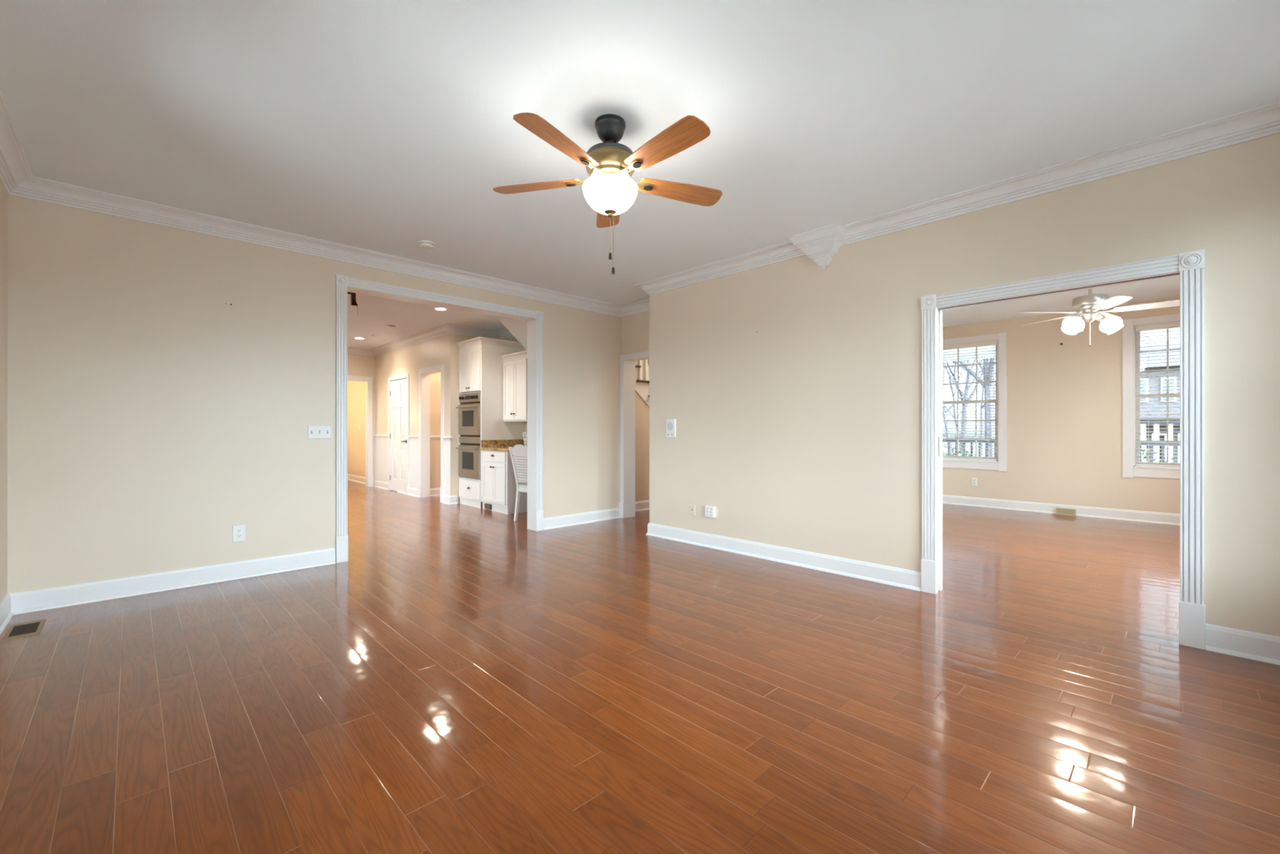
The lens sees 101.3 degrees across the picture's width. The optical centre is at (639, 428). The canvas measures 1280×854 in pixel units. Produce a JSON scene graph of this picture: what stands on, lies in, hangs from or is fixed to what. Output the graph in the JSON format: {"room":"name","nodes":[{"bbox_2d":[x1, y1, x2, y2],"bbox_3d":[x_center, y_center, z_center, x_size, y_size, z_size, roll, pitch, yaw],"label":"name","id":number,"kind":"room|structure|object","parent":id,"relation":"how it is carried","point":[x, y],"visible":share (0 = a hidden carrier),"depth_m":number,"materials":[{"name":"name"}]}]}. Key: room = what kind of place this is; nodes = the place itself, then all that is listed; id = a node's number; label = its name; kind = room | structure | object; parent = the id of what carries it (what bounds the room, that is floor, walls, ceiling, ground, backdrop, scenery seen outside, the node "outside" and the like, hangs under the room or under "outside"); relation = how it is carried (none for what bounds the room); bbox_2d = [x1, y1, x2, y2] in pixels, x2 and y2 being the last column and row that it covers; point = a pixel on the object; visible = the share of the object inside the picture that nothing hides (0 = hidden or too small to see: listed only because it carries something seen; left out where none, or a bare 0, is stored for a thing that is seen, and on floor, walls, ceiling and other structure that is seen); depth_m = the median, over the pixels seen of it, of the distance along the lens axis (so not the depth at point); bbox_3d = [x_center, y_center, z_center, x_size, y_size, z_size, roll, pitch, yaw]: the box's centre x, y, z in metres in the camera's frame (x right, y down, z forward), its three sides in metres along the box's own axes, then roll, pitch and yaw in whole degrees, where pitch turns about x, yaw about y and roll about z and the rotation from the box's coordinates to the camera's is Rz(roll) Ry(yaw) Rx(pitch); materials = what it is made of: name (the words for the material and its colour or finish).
{"room":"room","nodes":[
{"label":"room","id":0,"kind":"room"},
{"bbox_2d":[0,181,7,602],"bbox_3d":[-1.894,-0.210,1.046,0.140,2.780,6.540,0,0,-44],"label":"wall","id":1,"kind":"structure","parent":0,"point":[3,195],"depth_m":3.23,"materials":[{"name":"beige paint"}]},
{"bbox_2d":[7,194,621,593],"bbox_3d":[-2.173,-0.210,5.222,5.560,2.780,0.160,0,0,-44],"label":"wall","id":2,"kind":"structure","parent":0,"point":[152,415],"depth_m":3.92,"materials":[{"name":"beige paint"}]},
{"bbox_2d":[231,524,245,542],"bbox_3d":[-3.166,0.826,4.140,0.084,0.132,0.009,0,0,-44],"label":"wall outlet","id":3,"kind":"object","parent":2,"relation":"attached to","point":[238,531],"visible":1,"depth_m":4.14,"materials":[{"name":"white plastic"}]},
{"bbox_2d":[307,425,331,439],"bbox_3d":[-2.763,0.029,4.526,0.180,0.118,0.017,0,0,-44],"label":"light switch","id":4,"kind":"object","parent":2,"relation":"attached to","point":[314,432],"visible":1,"depth_m":4.52,"materials":[{"name":"white plastic"}]},
{"bbox_2d":[335,274,543,563],"bbox_3d":[-1.961,-0.087,5.417,2.148,2.535,0.212,0,0,-44],"label":"door frame","id":5,"kind":"structure","parent":2,"relation":"attached to","point":[344,284],"depth_m":5.21,"materials":[{"name":"white wood"}]},
{"bbox_2d":[543,507,621,529],"bbox_3d":[-0.685,1.113,6.537,1.233,0.135,0.028,0,0,-44],"label":"baseboard","id":6,"kind":"structure","parent":2,"relation":"attached to","point":[562,521],"depth_m":6.49,"materials":[{"name":"white wood"}]},
{"bbox_2d":[0,522,1279,665],"bbox_3d":[0.042,1.113,2.912,5.238,0.135,6.240,0,0,-44],"label":"baseboard","id":7,"kind":"structure","parent":2,"relation":"attached to","point":[1255,646],"depth_m":3.93,"materials":[{"name":"white wood"}]},
{"bbox_2d":[347,380,365,477],"bbox_3d":[-6.450,-0.210,11.907,0.100,2.780,2.930,0,0,-44],"label":"wall","id":8,"kind":"structure","parent":0,"point":[356,389],"depth_m":11.72,"materials":[{"name":"beige paint"}]},
{"bbox_2d":[347,473,365,484],"bbox_3d":[-6.234,1.113,11.594,0.028,0.135,2.180,0,0,-44],"label":"baseboard","id":9,"kind":"structure","parent":8,"relation":"attached to","point":[350,477],"depth_m":11.64,"materials":[{"name":"white wood"}]},
{"bbox_2d":[347,353,374,486],"bbox_3d":[-7.274,-0.210,8.981,5.320,2.780,0.120,0,0,-44],"label":"wall","id":10,"kind":"structure","parent":0,"point":[358,365],"depth_m":10.58,"materials":[{"name":"beige paint"}]},
{"bbox_2d":[347,375,373,487],"bbox_3d":[-5.886,0.065,10.322,1.128,2.230,0.166,0,0,-44],"label":"door frame","id":11,"kind":"structure","parent":10,"relation":"attached to","point":[369,380],"depth_m":10.63,"materials":[{"name":"white wood"}]},
{"bbox_2d":[390,377,406,493],"bbox_3d":[-4.502,0.123,9.758,0.105,2.078,0.904,0,0,-44],"label":"door","id":12,"kind":"structure","parent":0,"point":[397,387],"depth_m":9.77,"materials":[{"name":"white paint"}]},
{"bbox_2d":[374,437,450,495],"bbox_3d":[-4.185,0.618,9.444,0.004,0.885,3.510,0,0,-44],"label":"wainscot","id":13,"kind":"structure","parent":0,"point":[380,443],"depth_m":9.29,"materials":[{"name":"white paint"}]},
{"bbox_2d":[373,333,457,503],"bbox_3d":[-4.141,-0.210,9.467,0.148,2.780,3.548,0,0,-44],"label":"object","id":14,"kind":"structure","parent":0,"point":[443,349],"depth_m":9.09,"materials":[{"name":"beige paint"}]},
{"bbox_2d":[417,364,444,502],"bbox_3d":[-3.420,0.076,8.737,0.166,2.208,0.984,0,0,-44],"label":"door frame","id":15,"kind":"structure","parent":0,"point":[424,485],"depth_m":9.00,"materials":[{"name":"white wood"}]},
{"bbox_2d":[430,372,440,488],"bbox_3d":[-3.161,-0.210,9.713,1.600,2.780,0.100,0,0,-44],"label":"wall","id":16,"kind":"structure","parent":0,"point":[435,379],"depth_m":9.22,"materials":[{"name":"beige paint"}]},
{"bbox_2d":[387,373,408,494],"bbox_3d":[-4.451,0.098,9.799,0.166,2.165,1.038,0,0,-44],"label":"door frame","id":17,"kind":"structure","parent":16,"relation":"attached to","point":[406,375],"depth_m":9.65,"materials":[{"name":"white wood"}]},
{"bbox_2d":[373,480,457,504],"bbox_3d":[-4.148,1.113,9.460,0.128,0.135,3.548,0,0,-44],"label":"baseboard","id":18,"kind":"structure","parent":16,"relation":"attached to","point":[449,500],"depth_m":9.17,"materials":[{"name":"white wood"}]},
{"bbox_2d":[347,324,514,355],"bbox_3d":[-4.791,-1.542,7.050,5.950,0.116,6.110,0,0,-44],"label":"crown molding","id":19,"kind":"structure","parent":16,"relation":"attached to","point":[446,329],"depth_m":8.67,"materials":[{"name":"white wood"}]},
{"bbox_2d":[430,435,440,496],"bbox_3d":[-3.153,0.654,9.632,1.500,1.052,0.028,0,0,-44],"label":"chair rail","id":20,"kind":"object","parent":16,"relation":"attached to","point":[433,491],"visible":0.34,"depth_m":9.20,"materials":[{"name":"white wood"}]},
{"bbox_2d":[457,334,476,503],"bbox_3d":[-2.339,-0.210,8.867,1.600,2.780,0.120,0,0,-44],"label":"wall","id":21,"kind":"structure","parent":0,"point":[460,337],"depth_m":8.27,"materials":[{"name":"beige paint"}]},
{"bbox_2d":[480,439,527,457],"bbox_3d":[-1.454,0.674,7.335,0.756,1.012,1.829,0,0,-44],"label":"countertop","id":22,"kind":"structure","parent":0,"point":[489,445],"depth_m":7.87,"materials":[{"name":"brown stone"}]},
{"bbox_2d":[522,429,527,447],"bbox_3d":[-1.655,0.145,7.732,0.156,0.260,0.156,0,0,-44],"label":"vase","id":23,"kind":"object","parent":22,"relation":"on","point":[525,433],"visible":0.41,"depth_m":7.68,"materials":[{"name":"white ceramic"}]},
{"bbox_2d":[499,318,527,350],"bbox_3d":[-1.305,-1.372,7.334,0.548,0.454,1.659,0,0,-44],"label":"ceiling","id":24,"kind":"structure","parent":0,"point":[517,328],"depth_m":7.71,"materials":[{"name":"white paint"}]},
{"bbox_2d":[504,337,527,431],"bbox_3d":[-1.395,-0.210,7.895,0.100,2.780,2.590,0,0,-44],"label":"wall","id":25,"kind":"structure","parent":0,"point":[512,339],"depth_m":8.40,"materials":[{"name":"beige paint"}]},
{"bbox_2d":[480,439,524,447],"bbox_3d":[-1.447,0.222,7.342,0.736,0.107,1.829,0,0,-44],"label":"backsplash","id":26,"kind":"structure","parent":25,"relation":"attached to","point":[508,442],"depth_m":7.95,"materials":[{"name":"brown stone"}]},
{"bbox_2d":[500,351,527,422],"bbox_3d":[-1.710,-0.605,7.841,0.425,1.000,0.741,0,0,-44],"label":"upper cabinet","id":27,"kind":"object","parent":25,"relation":"attached to","point":[514,365],"visible":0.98,"depth_m":7.71,"materials":[{"name":"white paint"}]},
{"bbox_2d":[621,311,649,355],"bbox_3d":[0.185,-0.210,6.655,0.180,2.780,1.070,0,0,-44],"label":"wall","id":28,"kind":"structure","parent":0,"point":[635,328],"depth_m":6.78,"materials":[{"name":"beige paint"}]},
{"bbox_2d":[619,351,649,518],"bbox_3d":[0.138,0.104,6.697,0.226,2.152,0.947,0,0,-44],"label":"door frame","id":29,"kind":"structure","parent":28,"relation":"attached to","point":[627,504],"depth_m":6.97,"materials":[{"name":"white wood"}]},
{"bbox_2d":[0,480,1279,853],"bbox_3d":[-1.607,1.210,7.194,11.000,0.060,16.640,0,0,-44],"label":"floor","id":30,"kind":"structure","parent":0,"point":[470,679],"depth_m":2.23,"materials":[{"name":"red wood"}]},
{"bbox_2d":[1,618,45,640],"bbox_3d":[-3.608,1.177,3.076,0.140,0.005,0.320,0,0,-44],"label":"floor vent","id":31,"kind":"object","parent":30,"relation":"in","point":[31,628],"visible":1,"depth_m":3.06,"materials":[{"name":"beige metal"}]},
{"bbox_2d":[455,337,524,508],"bbox_3d":[-2.338,-0.083,8.227,0.782,2.525,0.790,0,0,-44],"label":"tall cabinet","id":32,"kind":"object","parent":30,"relation":"on","point":[481,362],"visible":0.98,"depth_m":7.92,"materials":[{"name":"white paint"}]},
{"bbox_2d":[455,392,480,479],"bbox_3d":[-2.447,0.110,8.152,0.590,1.290,0.655,0,0,-44],"label":"double oven","id":33,"kind":"object","parent":32,"relation":"in","point":[469,408],"visible":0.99,"depth_m":7.95,"materials":[{"name":"silver metal"}]},
{"bbox_2d":[481,449,527,514],"bbox_3d":[-1.842,0.746,7.716,0.782,0.868,0.736,0,0,-44],"label":"base cabinet","id":34,"kind":"object","parent":30,"relation":"on","point":[499,486],"visible":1,"depth_m":7.37,"materials":[{"name":"white paint"}]},
{"bbox_2d":[484,503,491,510],"bbox_3d":[-2.205,1.130,7.603,0.028,0.076,0.180,0,0,-44],"label":"vent","id":35,"kind":"object","parent":34,"relation":"attached to","point":[487,506],"visible":1,"depth_m":7.58,"materials":[{"name":"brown metal"}]},
{"bbox_2d":[508,444,527,520],"bbox_3d":[-1.334,0.688,6.733,0.417,0.985,0.550,0,0,40],"label":"desk chair","id":36,"kind":"object","parent":30,"relation":"on","point":[519,450],"visible":0.47,"depth_m":6.64,"materials":[{"name":"white paint"}]},
{"bbox_2d":[635,359,649,407],"bbox_3d":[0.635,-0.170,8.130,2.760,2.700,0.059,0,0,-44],"label":"staircase","id":37,"kind":"structure","parent":30,"relation":"on","point":[642,367],"depth_m":7.58,"materials":[{"name":"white wood"}]},
{"bbox_2d":[1056,507,1075,515],"bbox_3d":[5.824,1.137,7.171,0.057,0.085,0.208,0,0,-44],"label":"floor vent","id":38,"kind":"object","parent":30,"relation":"in","point":[1070,512],"visible":1,"depth_m":7.17,"materials":[{"name":"beige metal"}]},
{"bbox_2d":[0,0,1279,348],"bbox_3d":[-1.607,-1.650,7.194,11.000,0.100,16.640,0,0,-44],"label":"ceiling","id":39,"kind":"structure","parent":0,"point":[386,126],"depth_m":2.62,"materials":[{"name":"white paint"}]},
{"bbox_2d":[347,291,357,306],"bbox_3d":[-3.412,-1.465,6.087,0.248,0.270,0.044,0,0,-44],"label":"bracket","id":40,"kind":"object","parent":39,"relation":"hanging from","point":[353,302],"visible":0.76,"depth_m":6.12,"materials":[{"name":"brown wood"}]},
{"bbox_2d":[385,324,398,327],"bbox_3d":[-3.857,-1.597,8.152,0.180,0.006,0.180,0,0,-44],"label":"recessed light","id":41,"kind":"object","parent":39,"relation":"in","point":[391,326],"visible":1,"depth_m":8.16,"materials":[{"name":"white plastic"}]},
{"bbox_2d":[417,240,435,249],"bbox_3d":[-1.838,-1.579,4.522,0.136,0.042,0.136,0,0,-44],"label":"smoke detector","id":42,"kind":"object","parent":39,"relation":"attached to","point":[424,244],"visible":1,"depth_m":4.48,"materials":[{"name":"white plastic"}]},
{"bbox_2d":[433,306,447,311],"bbox_3d":[-2.663,-1.597,7.005,0.180,0.006,0.180,0,0,-44],"label":"recessed light","id":43,"kind":"object","parent":39,"relation":"in","point":[436,308],"visible":1,"depth_m":7.00,"materials":[{"name":"white plastic"}]},
{"bbox_2d":[493,112,722,274],"bbox_3d":[-0.133,-1.204,2.708,1.264,0.791,1.232,0,0,-44],"label":"ceiling fan","id":44,"kind":"object","parent":39,"relation":"hanging from","point":[610,190],"visible":1,"depth_m":2.64,"materials":[{"name":"brown wood"}]},
{"bbox_2d":[1017,288,1179,346],"bbox_3d":[4.463,-1.204,5.153,1.271,0.793,1.264,0,0,-44],"label":"ceiling fan","id":45,"kind":"object","parent":39,"relation":"hanging from","point":[1089,304],"visible":0.94,"depth_m":5.07,"materials":[{"name":"white metal"}]},
{"bbox_2d":[635,359,649,502],"bbox_3d":[0.866,-0.210,8.481,3.340,2.780,0.120,0,0,-44],"label":"wall","id":46,"kind":"structure","parent":0,"point":[642,409],"depth_m":7.58,"materials":[{"name":"beige paint"}]},
{"bbox_2d":[635,499,649,511],"bbox_3d":[0.881,1.113,8.393,3.240,0.135,0.028,0,0,-44],"label":"baseboard","id":47,"kind":"structure","parent":46,"relation":"attached to","point":[644,504],"depth_m":7.56,"materials":[{"name":"white wood"}]},
{"bbox_2d":[649,133,1279,648],"bbox_3d":[1.999,-0.210,3.970,0.120,2.780,5.310,0,0,-44],"label":"wall","id":48,"kind":"structure","parent":0,"point":[802,431],"depth_m":3.94,"materials":[{"name":"beige paint"}]},
{"bbox_2d":[0,91,1279,316],"bbox_3d":[0.042,-1.542,2.913,5.240,0.116,6.240,0,0,-44],"label":"crown molding","id":49,"kind":"structure","parent":48,"relation":"attached to","point":[16,177],"depth_m":3.65,"materials":[{"name":"white wood"}]},
{"bbox_2d":[666,418,675,437],"bbox_3d":[0.326,-0.006,5.593,0.018,0.196,0.134,0,0,-44],"label":"intercom","id":50,"kind":"object","parent":48,"relation":"attached to","point":[670,423],"visible":1,"depth_m":5.58,"materials":[{"name":"white plastic"}]},
{"bbox_2d":[689,504,695,515],"bbox_3d":[0.536,0.834,5.385,0.008,0.108,0.074,0,0,-44],"label":"phone jack","id":51,"kind":"object","parent":48,"relation":"attached to","point":[692,507],"visible":1,"depth_m":5.38,"materials":[{"name":"beige plastic"}]},
{"bbox_2d":[704,505,715,517],"bbox_3d":[0.696,0.822,5.202,0.033,0.107,0.116,0,0,-44],"label":"plug adapter","id":52,"kind":"object","parent":48,"relation":"attached to","point":[709,511],"visible":1,"depth_m":5.18,"materials":[{"name":"white plastic"}]},
{"bbox_2d":[786,222,845,269],"bbox_3d":[1.462,-1.456,4.292,0.205,0.288,0.467,0,0,-44],"label":"corbel","id":53,"kind":"object","parent":48,"relation":"attached to","point":[821,244],"visible":0.97,"depth_m":4.26,"materials":[{"name":"white wood"}]},
{"bbox_2d":[920,248,1204,649],"bbox_3d":[2.584,0.111,3.357,0.172,2.139,1.403,0,0,-44],"label":"door frame","id":54,"kind":"structure","parent":48,"relation":"attached to","point":[1190,265],"depth_m":2.87,"materials":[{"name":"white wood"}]},
{"bbox_2d":[942,297,1179,514],"bbox_3d":[6.228,-0.210,6.921,0.140,2.780,5.290,0,0,-44],"label":"wall","id":55,"kind":"structure","parent":0,"point":[1064,402],"depth_m":7.22,"materials":[{"name":"beige paint"}]},
{"bbox_2d":[971,477,977,486],"bbox_3d":[5.088,0.811,7.988,0.009,0.126,0.078,0,0,-44],"label":"wall outlet","id":56,"kind":"object","parent":55,"relation":"attached to","point":[974,480],"visible":1,"depth_m":7.99,"materials":[{"name":"white plastic"}]},
{"bbox_2d":[942,332,1006,471],"bbox_3d":[5.048,-0.390,8.117,0.164,2.040,1.070,0,0,-44],"label":"window","id":57,"kind":"structure","parent":55,"relation":"in","point":[1000,464],"depth_m":7.87,"materials":[{"name":"white wood"}]},
{"bbox_2d":[942,341,997,460],"bbox_3d":[5.022,-0.416,8.092,0.069,1.770,0.826,0,0,-44],"label":"window blind","id":58,"kind":"object","parent":57,"relation":"attached to","point":[991,343],"visible":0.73,"depth_m":8.04,"materials":[{"name":"white plastic"}]},
{"bbox_2d":[942,494,1179,524],"bbox_3d":[6.168,1.113,6.863,0.028,0.135,5.050,0,0,-44],"label":"baseboard","id":59,"kind":"structure","parent":55,"relation":"attached to","point":[1085,511],"depth_m":7.14,"materials":[{"name":"white wood"}]},
{"bbox_2d":[1122,313,1179,479],"bbox_3d":[6.666,-0.390,6.450,0.164,2.040,1.070,0,0,-44],"label":"window","id":60,"kind":"structure","parent":55,"relation":"in","point":[1130,469],"depth_m":6.72,"materials":[{"name":"white wood"}]},
{"bbox_2d":[1135,322,1179,466],"bbox_3d":[6.641,-0.416,6.425,0.069,1.770,0.826,0,0,-44],"label":"window blind","id":61,"kind":"object","parent":60,"relation":"attached to","point":[1176,325],"visible":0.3,"depth_m":6.57,"materials":[{"name":"white plastic"}]},
{"bbox_3d":[6.821,1.305,8.019,2.240,0.150,11.000,0,0,-44],"label":"floor","id":62,"kind":"structure","parent":0,"visible":0},
{"bbox_3d":[4.763,-0.045,11.458,0.240,2.550,0.240,0,0,-44],"label":"porch post","id":63,"kind":"object","parent":62,"relation":"on","visible":0},
{"bbox_2d":[942,440,1179,462],"bbox_3d":[7.481,0.677,8.660,0.080,0.925,10.800,0,0,-44],"label":"porch railing","id":64,"kind":"object","parent":63,"relation":"attached to","point":[971,442],"visible":0.02,"depth_m":9.63,"materials":[{"name":"white wood"}]},
{"label":"outside","id":65,"kind":"structure","parent":0,"visible":0},
{"bbox_2d":[942,442,985,456],"bbox_3d":[10.760,1.905,10.451,150.000,0.050,140.000,0,0,-44],"label":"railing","id":66,"kind":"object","parent":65,"point":[967,443],"depth_m":49.43,"materials":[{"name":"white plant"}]},
{"bbox_2d":[942,448,970,456],"bbox_3d":[8.839,1.232,14.597,1.491,1.392,1.527,0,0,16],"label":"shrub","id":67,"kind":"object","parent":66,"relation":"on","point":[946,454],"visible":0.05,"depth_m":14.58,"materials":[{"name":"green plant"}]},
{"bbox_2d":[942,432,975,456],"bbox_3d":[11.584,1.027,19.626,1.995,1.787,1.921,0,0,-44],"label":"shrub","id":68,"kind":"object","parent":66,"relation":"on","point":[945,433],"visible":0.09,"depth_m":19.58,"materials":[{"name":"green plant"}]},
{"bbox_2d":[942,359,983,452],"bbox_3d":[16.371,-3.990,25.996,8.325,11.786,6.278,0,0,-15],"label":"bare tree","id":69,"kind":"object","parent":66,"relation":"on","point":[963,408],"visible":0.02,"depth_m":26.20,"materials":[{"name":"grey plant"}]},
{"bbox_2d":[942,361,995,455],"bbox_3d":[11.281,-3.559,19.608,6.712,10.929,6.707,0,0,14],"label":"bare tree","id":70,"kind":"object","parent":66,"relation":"on","point":[964,393],"visible":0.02,"depth_m":18.76,"materials":[{"name":"grey plant"}]},
{"bbox_2d":[945,359,995,447],"bbox_3d":[17.213,-3.559,29.772,6.712,10.929,6.707,0,0,-32],"label":"bare tree","id":71,"kind":"object","parent":66,"relation":"on","point":[953,363],"visible":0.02,"depth_m":29.05,"materials":[{"name":"grey plant"}]},
{"bbox_2d":[951,358,995,419],"bbox_3d":[13.309,-5.518,21.950,8.002,14.863,6.664,0,0,7],"label":"bare tree","id":72,"kind":"object","parent":66,"relation":"on","point":[978,362],"visible":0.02,"depth_m":20.52,"materials":[{"name":"grey plant"}]},
{"bbox_2d":[959,357,995,457],"bbox_3d":[9.575,-3.990,14.877,6.278,11.786,8.325,0,0,10],"label":"bare tree","id":73,"kind":"object","parent":66,"relation":"on","point":[989,367],"visible":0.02,"depth_m":14.78,"materials":[{"name":"grey plant"}]},
{"bbox_2d":[964,359,995,456],"bbox_3d":[24.184,-5.518,34.524,8.002,14.863,6.664,0,0,-2],"label":"bare tree","id":74,"kind":"object","parent":66,"relation":"on","point":[982,406],"visible":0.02,"depth_m":36.23,"materials":[{"name":"grey plant"}]},
{"bbox_2d":[1142,448,1173,462],"bbox_3d":[16.586,1.282,17.334,1.820,1.316,1.774,0,0,-44],"label":"shrub","id":75,"kind":"object","parent":66,"relation":"on","point":[1143,450],"visible":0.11,"depth_m":17.02,"materials":[{"name":"green plant"}]},
{"bbox_2d":[1140,342,1179,462],"bbox_3d":[24.328,-1.070,19.518,8.900,5.900,9.100,0,0,-44],"label":"neighbouring house","id":76,"kind":"structure","parent":66,"relation":"on","point":[1177,345],"depth_m":19.85,"materials":[{"name":"grey"}]},
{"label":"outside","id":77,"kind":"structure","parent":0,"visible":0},
{"bbox_2d":[942,327,1179,361],"bbox_3d":[6.875,-1.430,8.072,2.390,0.220,11.000,0,0,-44],"label":"ceiling","id":78,"kind":"structure","parent":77,"point":[988,350],"depth_m":9.20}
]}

